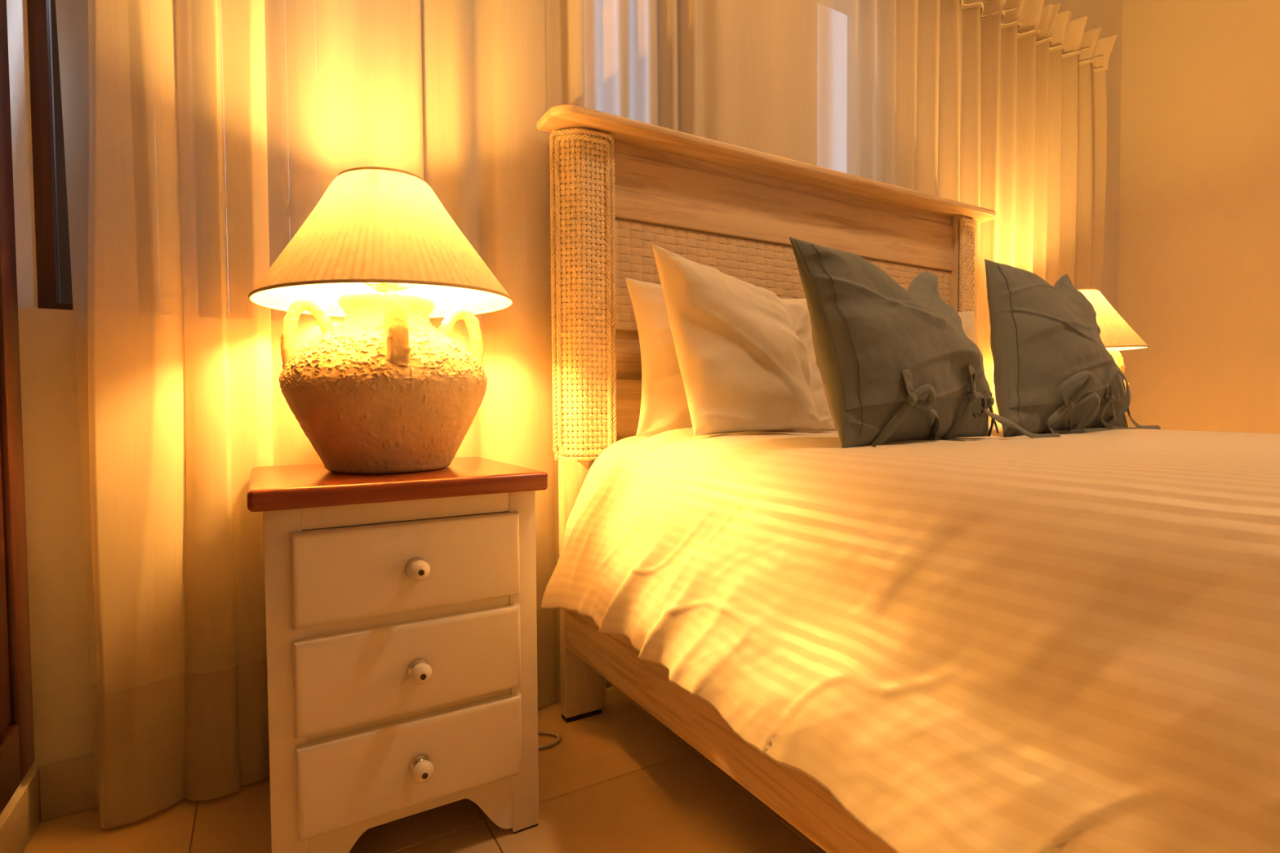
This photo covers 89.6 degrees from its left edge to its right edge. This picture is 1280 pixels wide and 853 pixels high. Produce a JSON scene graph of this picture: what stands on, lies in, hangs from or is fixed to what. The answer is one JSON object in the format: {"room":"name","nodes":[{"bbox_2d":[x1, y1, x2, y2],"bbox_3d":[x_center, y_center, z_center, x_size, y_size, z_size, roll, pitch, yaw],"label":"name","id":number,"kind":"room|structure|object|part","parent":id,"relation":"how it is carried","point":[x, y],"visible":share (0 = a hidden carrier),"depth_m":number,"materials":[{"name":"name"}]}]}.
{"room":"bedroom","nodes":[
{"label":"bedroom","id":0,"kind":"room"},
{"bbox_2d":[0,766,31,818],"bbox_3d":[-0.295,-0.657,-0.505,0.190,2.950,3.860,-1,2,-30],"label":"wall","id":1,"kind":"structure","parent":0,"point":[30,769],"depth_m":1.17,"materials":[{"name":"paint"}]},
{"bbox_2d":[0,0,35,814],"bbox_3d":[-0.862,-0.424,0.695,0.034,2.085,0.990,-1,2,-30],"label":"door","id":2,"kind":"structure","parent":1,"relation":"in","point":[17,757],"depth_m":1.09,"materials":[{"name":"red wood"}]},
{"bbox_3d":[-0.868,-0.410,0.716,0.008,1.835,0.783,-1,2,-30],"label":"panel","id":3,"kind":"part","parent":2,"relation":"part of","materials":[{"name":"red wood"}]},
{"bbox_3d":[-0.858,0.564,0.749,0.016,0.105,0.792,-1,2,-30],"label":"rail","id":4,"kind":"part","parent":2,"relation":"part of","materials":[{"name":"red wood"}]},
{"bbox_2d":[0,767,40,852],"bbox_3d":[-0.198,0.762,-0.408,0.012,0.105,3.860,-1,2,-30],"label":"baseboard","id":5,"kind":"structure","parent":1,"relation":"attached to","point":[20,821],"depth_m":1.16,"materials":[{"name":"tile"}]},
{"bbox_2d":[23,681,826,852],"bbox_3d":[1.639,0.818,0.671,4.650,0.100,4.240,-1,2,-30],"label":"floor","id":6,"kind":"structure","parent":0,"point":[617,780],"depth_m":1.26,"materials":[{"name":"tile"}]},
{"bbox_2d":[246,457,548,852],"bbox_3d":[-0.476,0.423,1.262,0.479,0.679,0.476,-1,2,-30],"label":"nightstand","id":7,"kind":"object","parent":6,"relation":"on","point":[401,620],"visible":0.99,"depth_m":1.08,"materials":[{"name":"white wood"}]},
{"bbox_3d":[-0.558,0.447,1.020,0.052,0.641,0.022,-1,2,-30],"label":"leg","id":8,"kind":"part","parent":7,"relation":"part of","materials":[{"name":"white paint"}]},
{"bbox_2d":[248,166,560,749],"bbox_3d":[-0.479,0.142,1.320,0.476,1.248,0.562,0,2,12],"label":"table lamp","id":9,"kind":"object","parent":7,"relation":"on","point":[384,389],"visible":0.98,"depth_m":1.14,"materials":[{"name":"beige paint"}]},
{"bbox_3d":[-0.618,-0.173,1.204,0.096,0.131,0.042,-1,2,-26],"label":"handle","id":10,"kind":"part","parent":9,"relation":"part of","materials":[{"name":"beige paint"}]},
{"bbox_3d":[-0.491,-0.356,1.262,0.475,0.241,0.474,-1,2,-30],"label":"lamp shade","id":11,"kind":"part","parent":9,"relation":"part of","materials":[{"name":"fabric"}]},
{"bbox_3d":[-0.491,-0.243,1.265,0.476,0.022,0.476,-1,2,-30],"label":"edge trim","id":12,"kind":"part","parent":9,"relation":"part of","materials":[{"name":"beige fabric"}]},
{"bbox_3d":[-0.499,-0.473,1.254,0.163,0.013,0.163,-1,2,-30],"label":"edge trim","id":13,"kind":"part","parent":9,"relation":"part of","materials":[{"name":"beige fabric"}]},
{"bbox_2d":[278,292,487,474],"bbox_3d":[-0.495,-0.084,1.269,0.377,0.333,0.379,-1,2,-30],"label":"pot","id":14,"kind":"object","parent":9,"relation":"on","point":[384,389],"depth_m":1.15,"materials":[{"name":"beige ceramic"}]},
{"bbox_2d":[375,282,398,292],"bbox_3d":[-0.495,-0.282,1.262,0.060,0.119,0.060,-1,2,-30],"label":"socket","id":15,"kind":"object","parent":9,"relation":"attached to","point":[380,286],"depth_m":1.24,"materials":[{"name":"gold metal"}]},
{"bbox_3d":[-0.434,-0.172,1.143,0.046,0.132,0.098,-1,2,-30],"label":"handle","id":16,"kind":"part","parent":9,"relation":"part of","materials":[{"name":"beige ceramic"}]},
{"bbox_3d":[-0.371,-0.179,1.325,0.096,0.132,0.047,-1,2,-30],"label":"handle","id":17,"kind":"part","parent":9,"relation":"part of","materials":[{"name":"beige ceramic"}]},
{"bbox_3d":[-0.384,0.410,1.498,0.390,0.701,0.128,-1,2,-18],"label":"cord","id":18,"kind":"part","parent":9,"relation":"part of","materials":[{"name":"white plastic"}]},
{"bbox_3d":[-0.384,0.237,1.100,0.370,0.152,0.026,-1,2,-30],"label":"drawer","id":19,"kind":"part","parent":7,"relation":"part of","materials":[{"name":"white paint"}]},
{"bbox_3d":[-0.383,0.409,1.105,0.370,0.153,0.026,-1,2,-30],"label":"drawer","id":20,"kind":"part","parent":7,"relation":"part of","materials":[{"name":"white paint"}]},
{"bbox_3d":[-0.382,0.575,1.111,0.370,0.148,0.026,-1,2,-30],"label":"drawer","id":21,"kind":"part","parent":7,"relation":"part of","materials":[{"name":"white paint"}]},
{"bbox_3d":[-0.374,0.238,1.083,0.034,0.034,0.014,-1,2,-30],"label":"knob","id":22,"kind":"part","parent":7,"relation":"part of","materials":[{"name":"white ceramic"}]},
{"bbox_3d":[-0.373,0.410,1.088,0.034,0.034,0.014,-1,2,-30],"label":"knob","id":23,"kind":"part","parent":7,"relation":"part of","materials":[{"name":"white ceramic"}]},
{"bbox_3d":[-0.364,0.238,1.066,0.035,0.035,0.030,-1,2,-30],"label":"knob","id":24,"kind":"part","parent":7,"relation":"part of","materials":[{"name":"white ceramic"}]},
{"bbox_3d":[-0.372,0.576,1.093,0.034,0.034,0.014,-1,2,-30],"label":"knob","id":25,"kind":"part","parent":7,"relation":"part of","materials":[{"name":"white ceramic"}]},
{"bbox_3d":[-0.363,0.411,1.071,0.035,0.035,0.030,-1,2,-30],"label":"knob","id":26,"kind":"part","parent":7,"relation":"part of","materials":[{"name":"white ceramic"}]},
{"bbox_3d":[-0.362,0.576,1.077,0.035,0.035,0.030,-1,2,-30],"label":"knob","id":27,"kind":"part","parent":7,"relation":"part of","materials":[{"name":"white ceramic"}]},
{"bbox_3d":[-0.222,0.438,1.217,0.052,0.641,0.022,-1,2,-30],"label":"leg","id":28,"kind":"part","parent":7,"relation":"part of","materials":[{"name":"white paint"}]},
{"bbox_2d":[537,104,995,852],"bbox_3d":[1.054,-0.005,1.196,1.803,1.519,2.116,-1,2,-30],"label":"frame","id":29,"kind":"object","parent":6,"relation":"on","point":[620,186],"visible":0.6,"depth_m":1.69,"materials":[{"name":"brown wood"}]},
{"bbox_3d":[-0.146,-0.332,1.657,0.143,0.835,0.059,-1,2,-30],"label":"post","id":30,"kind":"part","parent":29,"relation":"part of","materials":[{"name":"beige wicker"}]},
{"bbox_3d":[-0.146,0.408,1.661,0.120,0.655,0.037,-1,2,-30],"label":"leg","id":31,"kind":"part","parent":29,"relation":"part of","materials":[{"name":"brown wood"}]},
{"bbox_3d":[0.342,0.505,0.747,0.030,0.153,2.038,-1,2,-30],"label":"rail","id":32,"kind":"part","parent":29,"relation":"part of","materials":[{"name":"brown wood"}]},
{"bbox_3d":[0.535,-0.420,2.063,1.453,0.300,0.004,-1,2,-30],"label":"woven panel","id":33,"kind":"part","parent":29,"relation":"part of","materials":[{"name":"beige wicker"}]},
{"bbox_3d":[0.532,-0.746,2.055,1.453,0.042,0.027,-1,2,-30],"label":"rail","id":34,"kind":"part","parent":29,"relation":"part of","materials":[{"name":"brown wood"}]},
{"bbox_3d":[1.226,-0.367,2.460,0.143,0.835,0.059,-1,2,-30],"label":"post","id":35,"kind":"part","parent":29,"relation":"part of","materials":[{"name":"beige wicker"}]},
{"bbox_3d":[1.070,0.290,1.182,1.627,0.380,1.982,-1,2,-30],"label":"mattress","id":36,"kind":"object","parent":29,"relation":"on","visible":0},
{"bbox_2d":[540,422,1279,852],"bbox_3d":[1.095,0.226,1.137,1.916,0.433,2.082,-1,2,-30],"label":"duvet","id":37,"kind":"object","parent":36,"relation":"on","point":[1068,642],"visible":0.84,"depth_m":0.72,"materials":[{"name":"fabric"}]},
{"bbox_2d":[623,276,835,435],"bbox_3d":[0.278,-0.184,1.789,0.706,0.400,0.151,-1,2,-30],"label":"pillow","id":38,"kind":"object","parent":37,"relation":"on","point":[664,401],"visible":0.39,"depth_m":1.63,"materials":[{"name":"white fabric"}]},
{"bbox_2d":[651,243,820,435],"bbox_3d":[0.253,-0.204,1.583,0.488,0.438,0.183,-2,2,-36],"label":"pillow","id":39,"kind":"object","parent":37,"relation":"on","point":[743,362],"visible":1,"depth_m":1.47,"materials":[{"name":"white fabric"}]},
{"bbox_2d":[789,236,1060,448],"bbox_3d":[0.615,-0.168,1.379,0.780,0.412,0.242,-2,2,-36],"label":"cushion","id":40,"kind":"object","parent":37,"relation":"on","point":[895,363],"visible":0.98,"depth_m":1.18,"materials":[{"name":"grey fabric"}]},
{"bbox_2d":[957,311,976,344],"bbox_3d":[0.972,-0.209,2.191,0.660,0.415,0.142,-1,2,-30],"label":"pillow","id":41,"kind":"object","parent":37,"relation":"on","point":[967,318],"visible":0.06,"depth_m":2.29,"materials":[{"name":"white fabric"}]},
{"bbox_2d":[984,258,1160,436],"bbox_3d":[1.204,-0.217,1.801,0.799,0.475,0.230,-2,2,-32],"label":"cushion","id":42,"kind":"object","parent":37,"relation":"on","point":[1054,372],"visible":0.97,"depth_m":1.67,"materials":[{"name":"grey fabric"}]},
{"bbox_3d":[1.745,0.367,2.563,0.479,0.679,0.476,-1,2,-30],"label":"nightstand","id":43,"kind":"object","parent":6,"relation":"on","visible":0},
{"bbox_2d":[1076,288,1148,391],"bbox_3d":[1.714,-0.255,2.558,0.491,0.563,0.491,-1,2,-30],"label":"table lamp","id":44,"kind":"object","parent":43,"relation":"on","point":[1116,335],"visible":0.19,"depth_m":2.39,"materials":[{"name":"beige fabric"}]},
{"bbox_3d":[1.705,-0.529,2.545,0.163,0.013,0.163,-1,2,-30],"label":"edge trim","id":45,"kind":"part","parent":44,"relation":"part of","materials":[{"name":"beige fabric"}]},
{"bbox_3d":[1.713,-0.412,2.553,0.475,0.241,0.474,-1,2,-30],"label":"lamp shade","id":46,"kind":"part","parent":44,"relation":"part of","materials":[{"name":"fabric"}]},
{"bbox_3d":[1.770,-0.228,2.434,0.046,0.132,0.098,-1,2,-30],"label":"handle","id":47,"kind":"part","parent":44,"relation":"part of","materials":[{"name":"beige paint"}]},
{"bbox_3d":[1.713,-0.299,2.556,0.476,0.022,0.476,-1,2,-30],"label":"edge trim","id":48,"kind":"part","parent":44,"relation":"part of","materials":[{"name":"beige fabric"}]},
{"bbox_2d":[1124,379,1130,391],"bbox_3d":[1.709,-0.140,2.560,0.377,0.333,0.379,-1,2,-30],"label":"pot","id":49,"kind":"object","parent":44,"relation":"on","point":[1124,380],"depth_m":2.41,"materials":[{"name":"beige paint"}]},
{"bbox_2d":[6,0,1122,768],"bbox_3d":[0.605,-0.755,2.369,4.650,2.950,0.190,-1,2,-30],"label":"wall","id":50,"kind":"structure","parent":0,"point":[60,664],"depth_m":1.27,"materials":[{"name":"paint"}]},
{"bbox_2d":[26,0,73,310],"bbox_3d":[-0.852,-0.924,1.593,0.980,1.365,0.035,-1,2,-30],"label":"window","id":51,"kind":"structure","parent":50,"relation":"in","point":[38,11],"depth_m":1.35,"materials":[{"name":"brown wood"}]},
{"bbox_3d":[-1.057,-0.918,1.473,0.445,1.305,0.006,-1,2,-30],"label":"pane","id":52,"kind":"part","parent":51,"relation":"part of","materials":[{"name":"clear glass"}]},
{"bbox_2d":[39,654,558,821],"bbox_3d":[0.665,0.669,2.327,4.246,0.105,0.012,-1,2,-30],"label":"baseboard","id":53,"kind":"structure","parent":50,"relation":"attached to","point":[68,787],"depth_m":1.27,"materials":[{"name":"tile"}]},
{"bbox_2d":[55,0,557,829],"bbox_3d":[-0.650,-0.515,1.418,1.008,2.524,0.184,-1,2,-30],"label":"curtain","id":54,"kind":"object","parent":50,"relation":"hanging from","point":[201,137],"visible":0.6,"depth_m":1.30,"materials":[{"name":"fabric"}]},
{"bbox_2d":[546,0,1117,702],"bbox_3d":[1.002,-0.558,2.415,2.887,2.523,0.133,-1,2,-30],"label":"curtain","id":55,"kind":"object","parent":50,"relation":"hanging from","point":[1002,108],"visible":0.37,"depth_m":2.37,"materials":[{"name":"fabric"}]},
{"bbox_3d":[0.980,-1.684,2.372,2.839,0.006,0.078,-1,2,-30],"label":"heading cord","id":56,"kind":"part","parent":55,"relation":"part of","materials":[{"name":"white fabric"}]},
{"bbox_3d":[0.979,-1.739,2.370,2.839,0.006,0.078,-1,2,-30],"label":"heading cord","id":57,"kind":"part","parent":55,"relation":"part of","materials":[{"name":"white fabric"}]},
{"bbox_2d":[1117,0,1279,433],"bbox_3d":[3.553,-0.755,1.749,0.190,2.950,3.860,-1,2,-30],"label":"wall","id":58,"kind":"structure","parent":0,"point":[1198,277],"depth_m":3.06,"materials":[{"name":"beige paint"}]},
{"label":"outside","id":59,"kind":"structure","parent":0,"visible":0},
{"bbox_3d":[-0.685,0.726,4.170,9.000,0.090,4.150,-1,2,-30],"label":"ground","id":60,"kind":"structure","parent":59,"visible":0},
{"bbox_2d":[50,0,72,304],"bbox_3d":[-2.413,-1.158,3.225,4.347,3.760,0.060,-1,2,-30],"label":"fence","id":61,"kind":"object","parent":60,"relation":"on","point":[66,295],"visible":0.02,"depth_m":3.02,"materials":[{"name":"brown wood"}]}
]}

